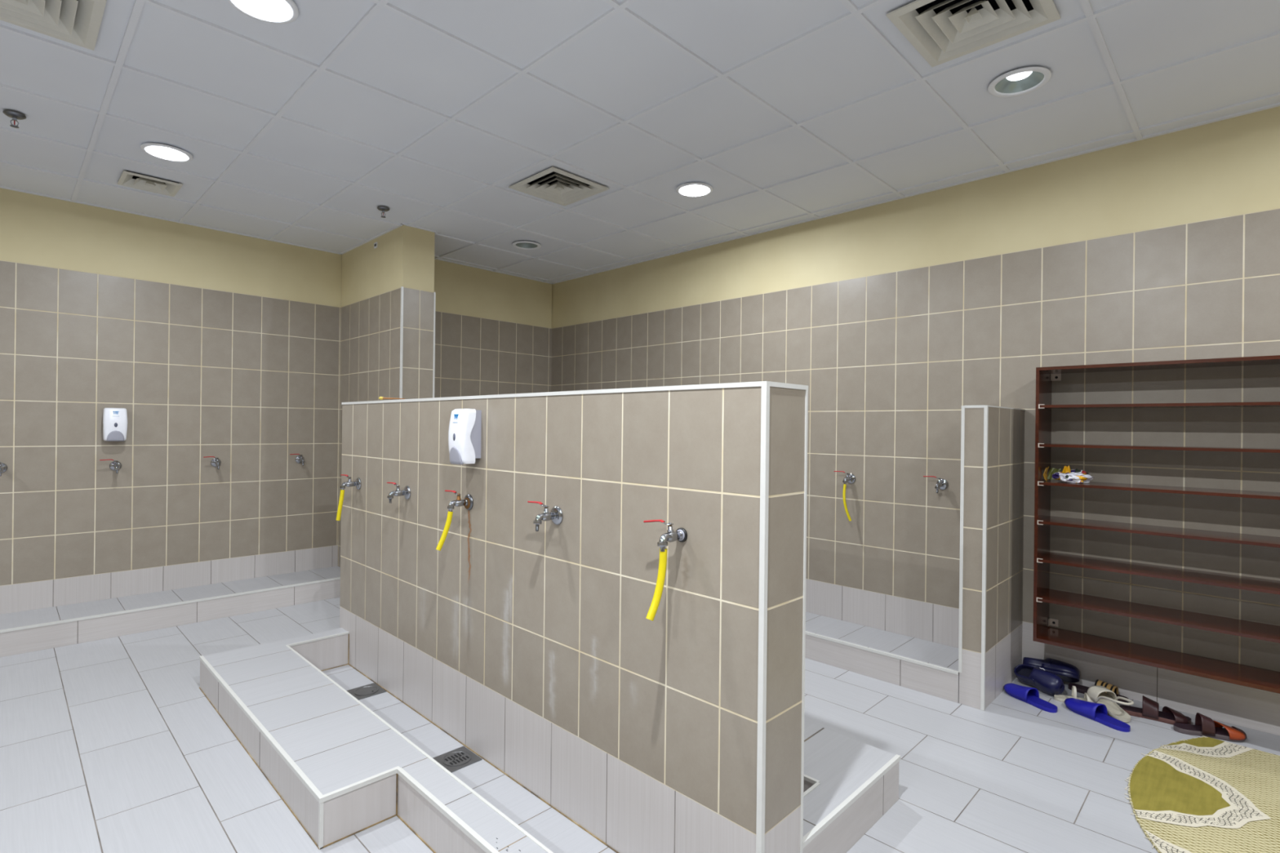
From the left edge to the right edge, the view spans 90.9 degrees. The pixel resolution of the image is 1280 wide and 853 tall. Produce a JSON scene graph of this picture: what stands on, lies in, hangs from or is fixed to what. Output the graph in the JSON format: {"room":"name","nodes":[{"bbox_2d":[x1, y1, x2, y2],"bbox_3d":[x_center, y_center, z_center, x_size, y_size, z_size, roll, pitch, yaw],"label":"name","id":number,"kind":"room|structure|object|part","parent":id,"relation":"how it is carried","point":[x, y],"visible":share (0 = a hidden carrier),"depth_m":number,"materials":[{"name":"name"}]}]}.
{"room":"ablution washroom","nodes":[
{"label":"ablution washroom","id":0,"kind":"room"},
{"bbox_2d":[0,187,342,614],"bbox_3d":[-4.473,-0.079,3.788,0.120,3.020,5.130,1,0,45],"label":"wall","id":1,"kind":"structure","parent":0,"point":[225,346],"depth_m":4.63,"materials":[{"name":"beige tile"}]},
{"bbox_2d":[0,462,7,476],"bbox_3d":[-4.118,0.267,4.018,0.111,0.099,0.107,1,0,-24],"label":"water tap","id":2,"kind":"object","parent":1,"relation":"attached to","point":[3,467],"visible":1,"depth_m":4.06,"materials":[{"name":"silver metal"}]},
{"bbox_2d":[99,459,121,473],"bbox_3d":[-3.715,0.279,4.428,0.111,0.099,0.107,1,0,-24],"label":"water tap","id":3,"kind":"object","parent":1,"relation":"attached to","point":[114,465],"visible":1,"depth_m":4.43,"materials":[{"name":"silver metal"}]},
{"bbox_3d":[-3.666,0.285,4.412,0.043,0.036,0.030,1,0,45],"label":"spout","id":4,"kind":"part","parent":3,"relation":"part of","materials":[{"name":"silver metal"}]},
{"bbox_2d":[102,408,127,440],"bbox_3d":[-3.693,-0.013,4.429,0.096,0.231,0.133,1,0,45],"label":"soap dispenser","id":5,"kind":"object","parent":1,"relation":"attached to","point":[114,420],"visible":1,"depth_m":4.40,"materials":[{"name":"white plastic"}]},
{"bbox_3d":[-3.667,0.065,4.403,0.021,0.075,0.095,1,0,45],"label":"push lever","id":6,"kind":"part","parent":5,"relation":"part of","materials":[{"name":"grey plastic"}]},
{"bbox_2d":[203,456,221,469],"bbox_3d":[-3.293,0.279,4.857,0.111,0.099,0.107,1,0,-24],"label":"water tap","id":7,"kind":"object","parent":1,"relation":"attached to","point":[215,462],"visible":1,"depth_m":4.86,"materials":[{"name":"silver metal"}]},
{"bbox_2d":[289,453,305,465],"bbox_3d":[-2.872,0.277,5.285,0.111,0.099,0.107,1,0,-24],"label":"water tap","id":8,"kind":"object","parent":1,"relation":"attached to","point":[299,459],"visible":1,"depth_m":5.29,"materials":[{"name":"silver metal"}]},
{"bbox_2d":[337,225,435,567],"bbox_3d":[-2.128,-0.111,5.221,1.214,2.900,0.260,1,0,45],"label":"wall column","id":9,"kind":"structure","parent":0,"point":[372,279],"depth_m":4.90,"materials":[{"name":"grey tile"}]},
{"bbox_2d":[399,286,403,398],"bbox_3d":[-1.790,0.069,4.702,0.016,2.228,0.014,1,0,45],"label":"trim","id":10,"kind":"structure","parent":9,"relation":"attached to","point":[402,287],"depth_m":4.70,"materials":[{"name":"white plastic"}]},
{"bbox_2d":[432,292,435,397],"bbox_3d":[-1.609,0.071,4.887,0.014,2.228,0.012,1,0,45],"label":"trim","id":11,"kind":"structure","parent":9,"relation":"attached to","point":[434,293],"depth_m":4.88,"materials":[{"name":"white plastic"}]},
{"bbox_2d":[434,259,551,397],"bbox_3d":[-1.575,-0.103,6.051,0.120,2.900,1.700,1,0,45],"label":"wall","id":12,"kind":"structure","parent":0,"point":[493,330],"depth_m":6.08,"materials":[{"name":"beige tile"}]},
{"bbox_2d":[0,0,1279,284],"bbox_3d":[-0.852,-1.649,1.601,8.286,0.300,7.260,1,0,45],"label":"ceiling","id":13,"kind":"structure","parent":0,"point":[296,132],"depth_m":2.96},
{"bbox_2d":[2,110,26,128],"bbox_3d":[-3.053,-1.493,3.073,0.082,0.062,0.082,1,0,45],"label":"sprinkler head","id":14,"kind":"object","parent":13,"relation":"attached to","point":[14,115],"visible":1,"depth_m":3.06},
{"bbox_3d":[-3.053,-1.488,3.073,0.027,0.046,0.018,1,0,-14],"label":"frame","id":15,"kind":"part","parent":14,"relation":"part of","materials":[{"name":"silver metal"}]},
{"bbox_2d":[0,0,106,50],"bbox_3d":[-2.187,-1.589,2.221,0.430,0.169,0.430,1,0,45],"label":"ceiling vent","id":16,"kind":"object","parent":13,"relation":"in","point":[77,22],"visible":1,"depth_m":2.33,"materials":[{"name":"metal"}]},
{"bbox_2d":[116,170,182,196],"bbox_3d":[-3.073,-1.598,3.949,0.290,0.169,0.290,1,0,45],"label":"ceiling vent","id":17,"kind":"object","parent":13,"relation":"in","point":[129,179],"visible":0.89,"depth_m":3.96,"materials":[{"name":"metal"}]},
{"bbox_2d":[140,142,192,162],"bbox_3d":[-2.618,-1.549,3.486,0.232,0.078,0.232,1,0,45],"label":"recessed light","id":18,"kind":"object","parent":13,"relation":"in","point":[162,151],"visible":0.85,"depth_m":3.52,"materials":[{"name":"white glass"}]},
{"bbox_2d":[226,0,298,23],"bbox_3d":[-1.341,-1.535,2.230,0.232,0.078,0.232,1,0,45],"label":"recessed light","id":19,"kind":"object","parent":13,"relation":"in","point":[273,11],"visible":1,"depth_m":2.29,"materials":[{"name":"white glass"}]},
{"bbox_2d":[377,206,389,217],"bbox_3d":[-1.775,-1.478,4.353,0.082,0.062,0.082,1,0,45],"label":"sprinkler head","id":20,"kind":"object","parent":13,"relation":"attached to","point":[383,209],"visible":1,"depth_m":4.34},
{"bbox_2d":[512,240,541,249],"bbox_3d":[-0.935,-1.528,5.197,0.232,0.078,0.232,1,0,45],"label":"recessed light","id":21,"kind":"object","parent":13,"relation":"in","point":[525,245],"visible":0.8,"depth_m":5.25,"materials":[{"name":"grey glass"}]},
{"bbox_2d":[508,166,609,205],"bbox_3d":[-0.504,-1.569,3.932,0.445,0.169,0.445,1,0,45],"label":"ceiling vent","id":22,"kind":"object","parent":13,"relation":"in","point":[553,184],"visible":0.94,"depth_m":3.96,"materials":[{"name":"metal"}]},
{"bbox_2d":[675,182,713,197],"bbox_3d":[0.341,-1.515,3.942,0.232,0.078,0.232,1,0,45],"label":"recessed light","id":23,"kind":"object","parent":13,"relation":"in","point":[692,189],"visible":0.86,"depth_m":3.98,"materials":[{"name":"white glass"}]},
{"bbox_2d":[886,0,1060,66],"bbox_3d":[1.198,-1.550,2.259,0.445,0.169,0.445,1,0,45],"label":"ceiling vent","id":24,"kind":"object","parent":13,"relation":"in","point":[941,31],"visible":0.99,"depth_m":2.32,"materials":[{"name":"metal"}]},
{"bbox_2d":[987,66,1051,97],"bbox_3d":[1.618,-1.501,2.687,0.232,0.078,0.232,1,0,45],"label":"recessed light","id":25,"kind":"object","parent":13,"relation":"in","point":[1022,81],"visible":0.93,"depth_m":2.71,"materials":[{"name":"white metal"}]},
{"bbox_2d":[0,597,1279,852],"bbox_3d":[-0.888,1.411,1.599,8.086,0.120,7.060,1,0,45],"label":"floor","id":26,"kind":"structure","parent":0,"point":[115,744],"depth_m":2.55,"materials":[{"name":"white tile"}]},
{"bbox_2d":[0,566,340,657],"bbox_3d":[-4.217,1.236,3.500,0.668,0.154,5.098,1,0,45],"label":"step","id":27,"kind":"structure","parent":26,"relation":"on","point":[43,628],"depth_m":4.23,"materials":[{"name":"white tile"}]},
{"bbox_3d":[-3.983,1.169,3.271,0.014,0.014,5.098,1,0,45],"label":"edge trim","id":28,"kind":"part","parent":27,"relation":"part of","materials":[{"name":"white plastic"}]},
{"bbox_2d":[346,683,386,700],"bbox_3d":[-1.415,1.368,3.255,0.148,0.006,0.146,1,0,45],"label":"floor drain","id":29,"kind":"object","parent":26,"relation":"on","point":[373,689],"visible":0.95,"depth_m":3.25,"materials":[{"name":"silver metal"}]},
{"bbox_2d":[199,627,618,852],"bbox_3d":[-0.978,1.282,2.450,2.890,0.188,0.695,1,0,45],"label":"platform","id":30,"kind":"object","parent":26,"relation":"on","point":[342,771],"visible":1,"depth_m":2.30,"materials":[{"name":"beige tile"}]},
{"bbox_3d":[-1.630,1.188,2.615,1.726,0.015,0.015,1,0,45],"label":"edge trim","id":31,"kind":"part","parent":30,"relation":"part of","materials":[{"name":"white tile"}]},
{"bbox_3d":[-1.792,1.185,3.506,0.010,0.010,0.329,1,0,45],"label":"edge trim","id":32,"kind":"part","parent":30,"relation":"part of","materials":[{"name":"white plastic"}]},
{"bbox_3d":[-1.021,1.275,2.014,0.012,0.147,0.011,1,0,45],"label":"edge trim","id":33,"kind":"part","parent":30,"relation":"part of","materials":[{"name":"white plastic"}]},
{"bbox_3d":[-0.928,1.196,2.110,0.015,0.015,0.249,1,0,45],"label":"edge trim","id":34,"kind":"part","parent":30,"relation":"part of","materials":[{"name":"white plastic"}]},
{"bbox_3d":[-0.915,1.194,2.420,2.760,0.010,0.010,1,0,45],"label":"edge trim","id":35,"kind":"part","parent":30,"relation":"part of","materials":[{"name":"white tile"}]},
{"bbox_3d":[-0.423,1.201,1.782,1.164,0.015,0.015,1,0,45],"label":"edge trim","id":36,"kind":"part","parent":30,"relation":"part of","materials":[{"name":"white plastic"}]},
{"bbox_2d":[433,746,482,773],"bbox_3d":[-0.757,1.375,2.604,0.148,0.006,0.146,1,0,45],"label":"floor drain","id":37,"kind":"object","parent":26,"relation":"on","point":[460,757],"visible":0.98,"depth_m":2.60,"materials":[{"name":"silver metal"}]},
{"bbox_2d":[339,381,808,852],"bbox_3d":[-0.649,0.624,2.769,2.944,1.509,0.216,1,0,45],"label":"wall","id":38,"kind":"structure","parent":26,"relation":"on","point":[681,731],"depth_m":2.08,"materials":[{"name":"grey tile"}]},
{"bbox_2d":[339,474,360,489],"bbox_3d":[-1.633,0.314,3.537,0.107,0.088,0.112,1,0,-32],"label":"water tap","id":39,"kind":"object","parent":38,"relation":"attached to","point":[357,483],"visible":1,"depth_m":3.51,"materials":[{"name":"silver metal"}]},
{"bbox_2d":[336,489,344,520],"bbox_3d":[-1.655,0.434,3.477,0.042,0.170,0.022,1,0,-26],"label":"hose","id":40,"kind":"object","parent":39,"relation":"hanging from","point":[342,491],"visible":1,"depth_m":3.47,"materials":[{"name":"yellow rubber"}]},
{"bbox_3d":[-1.640,0.326,3.486,0.030,0.036,0.043,1,0,45],"label":"spout","id":41,"kind":"part","parent":39,"relation":"part of","materials":[{"name":"silver metal"}]},
{"bbox_2d":[378,396,404,399],"bbox_3d":[-1.301,-0.150,3.293,0.237,0.018,0.018,1,0,40],"label":"stick","id":42,"kind":"object","parent":38,"relation":"on","point":[380,397],"visible":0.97,"depth_m":3.31,"materials":[{"name":"brown wood"}]},
{"bbox_2d":[386,482,410,503],"bbox_3d":[-1.201,0.325,3.111,0.107,0.097,0.112,1,0,-32],"label":"water tap","id":43,"kind":"object","parent":38,"relation":"attached to","point":[406,492],"visible":1,"depth_m":3.08,"materials":[{"name":"silver metal"}]},
{"bbox_3d":[-1.207,0.331,3.061,0.030,0.036,0.043,1,0,45],"label":"spout","id":44,"kind":"part","parent":43,"relation":"part of","materials":[{"name":"silver metal"}]},
{"bbox_2d":[444,489,473,511],"bbox_3d":[-0.786,0.319,2.703,0.107,0.088,0.112,1,0,-32],"label":"water tap","id":45,"kind":"object","parent":38,"relation":"attached to","point":[468,502],"visible":1,"depth_m":2.68,"materials":[{"name":"silver metal"}]},
{"bbox_2d":[435,511,453,551],"bbox_3d":[-0.818,0.437,2.635,0.070,0.163,0.022,1,0,-34],"label":"hose","id":46,"kind":"object","parent":45,"relation":"hanging from","point":[450,514],"visible":1,"depth_m":2.63,"materials":[{"name":"yellow rubber"}]},
{"bbox_3d":[-0.792,0.330,2.653,0.030,0.036,0.043,1,0,45],"label":"spout","id":47,"kind":"part","parent":45,"relation":"part of","materials":[{"name":"silver metal"}]},
{"bbox_3d":[-0.770,0.300,2.675,0.019,0.031,0.019,1,0,45],"label":"stem","id":48,"kind":"part","parent":45,"relation":"part of","materials":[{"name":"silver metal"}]},
{"bbox_2d":[448,408,481,464],"bbox_3d":[-0.744,0.042,2.655,0.133,0.231,0.096,1,0,45],"label":"soap dispenser","id":49,"kind":"object","parent":38,"relation":"attached to","point":[464,425],"visible":1,"depth_m":2.62,"materials":[{"name":"white plastic"}]},
{"bbox_3d":[-0.771,0.120,2.629,0.095,0.075,0.021,1,0,45],"label":"push lever","id":50,"kind":"part","parent":49,"relation":"part of","materials":[{"name":"grey plastic"}]},
{"bbox_2d":[527,501,563,531],"bbox_3d":[-0.351,0.321,2.276,0.107,0.099,0.112,1,0,-32],"label":"water tap","id":51,"kind":"object","parent":38,"relation":"attached to","point":[556,515],"visible":1,"depth_m":2.25,"materials":[{"name":"silver metal"}]},
{"bbox_3d":[-0.357,0.327,2.225,0.030,0.036,0.043,1,0,45],"label":"spout","id":52,"kind":"part","parent":51,"relation":"part of","materials":[{"name":"silver metal"}]},
{"bbox_3d":[-0.335,0.296,2.247,0.019,0.031,0.019,1,0,45],"label":"stem","id":53,"kind":"part","parent":51,"relation":"part of","materials":[{"name":"silver metal"}]},
{"bbox_3d":[-0.710,-0.125,2.698,2.944,0.013,0.016,1,0,45],"label":"edge trim","id":54,"kind":"part","parent":38,"relation":"part of","materials":[{"name":"white plastic"}]},
{"bbox_2d":[643,520,687,551],"bbox_3d":[0.062,0.316,1.857,0.103,0.084,0.116,1,0,-43],"label":"water tap","id":55,"kind":"object","parent":38,"relation":"attached to","point":[680,535],"visible":1,"depth_m":1.82,"materials":[{"name":"grey metal"}]},
{"bbox_2d":[645,548,667,621],"bbox_3d":[0.047,0.450,1.790,0.070,0.201,0.023,1,0,-37],"label":"hose","id":56,"kind":"object","parent":55,"relation":"hanging from","point":[655,604],"visible":0.98,"depth_m":1.79,"materials":[{"name":"yellow rubber"}]},
{"bbox_3d":[0.068,0.325,1.807,0.030,0.036,0.043,-9,-7,44],"label":"spout","id":57,"kind":"part","parent":55,"relation":"part of","materials":[{"name":"silver metal"}]},
{"bbox_3d":[0.088,0.295,1.831,0.019,0.031,0.019,-9,-7,44],"label":"stem","id":58,"kind":"part","parent":55,"relation":"part of","materials":[{"name":"silver metal"}]},
{"bbox_3d":[0.325,0.629,1.671,0.016,1.472,0.016,1,0,45],"label":"edge trim","id":59,"kind":"part","parent":38,"relation":"part of","materials":[{"name":"white plastic"}]},
{"bbox_3d":[0.404,-0.113,1.743,0.016,0.013,0.184,1,0,45],"label":"edge trim","id":60,"kind":"part","parent":38,"relation":"part of","materials":[{"name":"white plastic"}]},
{"bbox_3d":[0.469,0.631,1.813,0.011,1.472,0.010,1,0,45],"label":"edge trim","id":61,"kind":"part","parent":38,"relation":"part of","materials":[{"name":"white plastic"}]},
{"bbox_2d":[803,720,900,852],"bbox_3d":[0.074,1.281,2.691,1.791,0.162,0.696,1,0,45],"label":"platform","id":62,"kind":"object","parent":26,"relation":"on","point":[849,784],"visible":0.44,"depth_m":2.16,"materials":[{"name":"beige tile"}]},
{"bbox_3d":[0.493,1.211,2.018,0.012,0.012,0.321,1,0,45],"label":"edge trim","id":63,"kind":"part","parent":62,"relation":"part of","materials":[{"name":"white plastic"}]},
{"bbox_3d":[0.057,1.207,2.679,1.544,0.012,0.012,1,0,45],"label":"edge trim","id":64,"kind":"part","parent":62,"relation":"part of","materials":[{"name":"white plastic"}]},
{"bbox_2d":[804,612,959,702],"bbox_3d":[0.319,1.290,4.874,4.240,0.154,0.697,1,0,45],"label":"step","id":65,"kind":"structure","parent":26,"relation":"on","point":[930,668],"depth_m":3.59,"materials":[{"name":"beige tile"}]},
{"bbox_3d":[0.081,1.217,4.631,4.240,0.014,0.014,1,0,45],"label":"edge trim","id":66,"kind":"part","parent":65,"relation":"part of","materials":[{"name":"white plastic"}]},
{"bbox_2d":[1004,683,1057,712],"bbox_3d":[1.970,1.350,3.177,0.108,0.071,0.276,1,0,-18],"label":"sandal","id":67,"kind":"object","parent":26,"relation":"on","point":[1030,695],"visible":1,"depth_m":3.17,"materials":[{"name":"plastic"}]},
{"bbox_2d":[1013,664,1064,696],"bbox_3d":[2.100,1.326,3.314,0.113,0.120,0.236,1,0,-29],"label":"clog","id":68,"kind":"object","parent":26,"relation":"on","point":[1050,683],"visible":1,"depth_m":3.27,"materials":[{"name":"blue rubber"}]},
{"bbox_2d":[1013,664,1040,684],"bbox_3d":[2.068,1.317,3.361,0.090,0.052,0.123,-43,18,-21],"label":"slipper","id":69,"kind":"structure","parent":68,"relation":"on","point":[1019,667],"depth_m":3.37,"materials":[{"name":"blue rubber"}]},
{"bbox_2d":[1022,657,1079,682],"bbox_3d":[2.225,1.315,3.410,0.115,0.111,0.265,1,0,-44],"label":"clog","id":70,"kind":"object","parent":26,"relation":"on","point":[1068,673],"visible":0.74,"depth_m":3.36,"materials":[{"name":"blue rubber"}]},
{"bbox_2d":[1022,657,1051,667],"bbox_3d":[2.182,1.306,3.457,0.137,0.054,0.090,1,-34,42],"label":"slipper","id":71,"kind":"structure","parent":70,"relation":"on","point":[1031,661],"depth_m":3.43,"materials":[{"name":"blue rubber"}]},
{"bbox_2d":[1053,685,1093,702],"bbox_3d":[2.208,1.349,3.156,0.223,0.079,0.088,1,0,26],"label":"sandal","id":72,"kind":"object","parent":26,"relation":"on","point":[1060,698],"visible":0.53,"depth_m":3.18,"materials":[{"name":"white plastic"}]},
{"bbox_2d":[1064,697,1130,732],"bbox_3d":[2.173,1.350,2.997,0.110,0.075,0.293,1,0,-19],"label":"sandal","id":73,"kind":"object","parent":26,"relation":"on","point":[1098,713],"visible":1,"depth_m":2.98,"materials":[{"name":"plastic"}]},
{"bbox_2d":[1068,679,1128,704],"bbox_3d":[2.361,1.349,3.249,0.102,0.081,0.258,1,0,-40],"label":"sandal","id":74,"kind":"object","parent":26,"relation":"on","point":[1080,688],"visible":0.56,"depth_m":3.23},
{"bbox_2d":[1086,685,1133,722],"bbox_3d":[2.274,1.337,3.053,0.111,0.098,0.249,1,0,7],"label":"sandal","id":75,"kind":"object","parent":26,"relation":"on","point":[1097,694],"visible":0.97,"depth_m":3.05,"materials":[{"name":"beige leather"}]},
{"bbox_2d":[1119,695,1191,724],"bbox_3d":[2.453,1.344,3.004,0.270,0.094,0.107,1,0,31],"label":"sandal","id":76,"kind":"object","parent":26,"relation":"on","point":[1149,710],"visible":0.94,"depth_m":2.99,"materials":[{"name":"brown leather"}]},
{"bbox_2d":[1124,735,1279,852],"bbox_3d":[2.437,1.385,1.968,1.463,0.009,1.349,1,0,45],"label":"rug","id":77,"kind":"object","parent":26,"relation":"on","point":[1204,794],"visible":1,"depth_m":2.34,"materials":[{"name":"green fabric"}]},
{"bbox_2d":[1173,712,1246,742],"bbox_3d":[2.567,1.347,2.841,0.256,0.090,0.105,1,0,18],"label":"sandal","id":78,"kind":"object","parent":26,"relation":"on","point":[1204,726],"visible":1,"depth_m":2.82,"materials":[{"name":"brown leather"}]},
{"bbox_2d":[551,106,1279,735],"bbox_3d":[1.774,-0.006,4.034,7.726,3.020,0.120,1,0,45],"label":"wall","id":79,"kind":"structure","parent":0,"point":[895,317],"depth_m":3.53,"materials":[{"name":"beige tile"}]},
{"bbox_2d":[833,471,855,484],"bbox_3d":[1.384,0.347,4.273,0.107,0.088,0.112,1,0,-32],"label":"water tap","id":80,"kind":"object","parent":79,"relation":"attached to","point":[850,477],"visible":1,"depth_m":4.25,"materials":[{"name":"silver metal"}]},
{"bbox_3d":[1.377,0.358,4.222,0.030,0.036,0.043,1,0,45],"label":"spout","id":81,"kind":"part","parent":80,"relation":"part of","materials":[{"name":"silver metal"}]},
{"bbox_2d":[842,484,851,521],"bbox_3d":[1.382,0.508,4.199,0.061,0.244,0.028,1,0,45],"label":"hose","id":82,"kind":"object","parent":80,"relation":"hanging from","point":[844,485],"visible":1,"depth_m":4.20,"materials":[{"name":"yellow rubber"}]},
{"bbox_2d":[923,475,948,493],"bbox_3d":[1.807,0.353,3.857,0.107,0.099,0.112,1,0,-32],"label":"water tap","id":83,"kind":"object","parent":79,"relation":"attached to","point":[942,484],"visible":1,"depth_m":3.84,"materials":[{"name":"silver metal"}]},
{"bbox_3d":[1.800,0.359,3.806,0.030,0.036,0.043,1,0,45],"label":"spout","id":84,"kind":"part","parent":83,"relation":"part of","materials":[{"name":"silver metal"}]},
{"bbox_2d":[1032,355,1279,693],"bbox_3d":[2.597,0.410,2.938,1.250,1.424,0.280,1,0,45],"label":"shoe rack","id":85,"kind":"object","parent":79,"relation":"attached to","point":[1267,680],"visible":1,"depth_m":3.04,"materials":[{"name":"brown wood"}]},
{"bbox_3d":[2.157,0.406,3.371,0.015,1.424,0.279,1,0,45],"label":"panel","id":86,"kind":"part","parent":85,"relation":"part of","materials":[{"name":"brown wood"}]},
{"bbox_2d":[1043,465,1093,483],"bbox_3d":[2.219,0.245,3.258,0.219,0.088,0.097,1,0,45],"label":"plastic wrapper","id":87,"kind":"object","parent":85,"relation":"on","point":[1067,475],"visible":1,"depth_m":3.23,"materials":[{"name":"white plastic"}]},
{"bbox_3d":[2.589,1.113,2.938,1.220,0.018,0.279,1,0,45],"label":"panel","id":88,"kind":"part","parent":85,"relation":"part of","materials":[{"name":"brown wood"}]},
{"bbox_2d":[1037,589,1279,643],"bbox_3d":[2.593,0.904,2.939,1.219,0.014,0.275,1,0,45],"label":"shelf","id":89,"kind":"object","parent":85,"relation":"attached to","point":[1255,630],"depth_m":2.99,"materials":[{"name":"brown wood"}]},
{"bbox_2d":[1038,551,1279,595],"bbox_3d":[2.595,0.700,2.940,1.219,0.014,0.275,1,0,45],"label":"shelf","id":90,"kind":"object","parent":85,"relation":"attached to","point":[1239,582],"depth_m":2.99,"materials":[{"name":"brown wood"}]},
{"bbox_2d":[1038,515,1279,547],"bbox_3d":[2.598,0.503,2.940,1.219,0.014,0.275,1,0,45],"label":"shelf","id":91,"kind":"object","parent":85,"relation":"attached to","point":[1202,535],"depth_m":2.98,"materials":[{"name":"brown wood"}]},
{"bbox_3d":[2.605,-0.294,2.939,1.220,0.016,0.279,1,0,45],"label":"panel","id":92,"kind":"part","parent":85,"relation":"part of","materials":[{"name":"brown wood"}]},
{"bbox_2d":[1039,479,1279,499],"bbox_3d":[2.600,0.301,2.940,1.219,0.014,0.275,1,0,45],"label":"shelf","id":93,"kind":"object","parent":85,"relation":"attached to","point":[1042,482],"depth_m":2.96,"materials":[{"name":"brown wood"}]},
{"bbox_2d":[1039,443,1279,453],"bbox_3d":[2.602,0.103,2.940,1.219,0.014,0.275,1,0,45],"label":"shelf","id":94,"kind":"object","parent":85,"relation":"attached to","point":[1042,446],"depth_m":2.95,"materials":[{"name":"brown wood"}]},
{"bbox_2d":[1040,401,1279,408],"bbox_3d":[2.604,-0.099,2.940,1.219,0.014,0.275,1,0,45],"label":"shelf","id":95,"kind":"object","parent":85,"relation":"attached to","point":[1043,405],"depth_m":2.96,"materials":[{"name":"brown wood"}]},
{"bbox_2d":[958,404,1025,711],"bbox_3d":[1.881,0.641,3.346,0.118,1.486,0.697,1,0,45],"label":"wall","id":96,"kind":"structure","parent":0,"point":[993,437],"depth_m":3.13,"materials":[{"name":"grey tile"}]},
{"bbox_3d":[1.606,0.561,3.139,0.015,1.330,0.015,1,0,45],"label":"edge trim","id":97,"kind":"part","parent":96,"relation":"part of","materials":[{"name":"white plastic"}]},
{"bbox_3d":[1.651,-0.098,3.104,0.088,0.013,0.014,1,0,45],"label":"edge trim","id":98,"kind":"part","parent":96,"relation":"part of","materials":[{"name":"white plastic"}]},
{"bbox_3d":[1.679,0.639,3.067,0.015,1.484,0.015,1,0,45],"label":"edge trim","id":99,"kind":"part","parent":96,"relation":"part of","materials":[{"name":"white plastic"}]},
{"bbox_3d":[1.933,-0.097,3.314,0.008,0.006,0.681,1,0,45],"label":"edge trim","id":100,"kind":"part","parent":96,"relation":"part of","materials":[{"name":"white plastic"}]}
]}

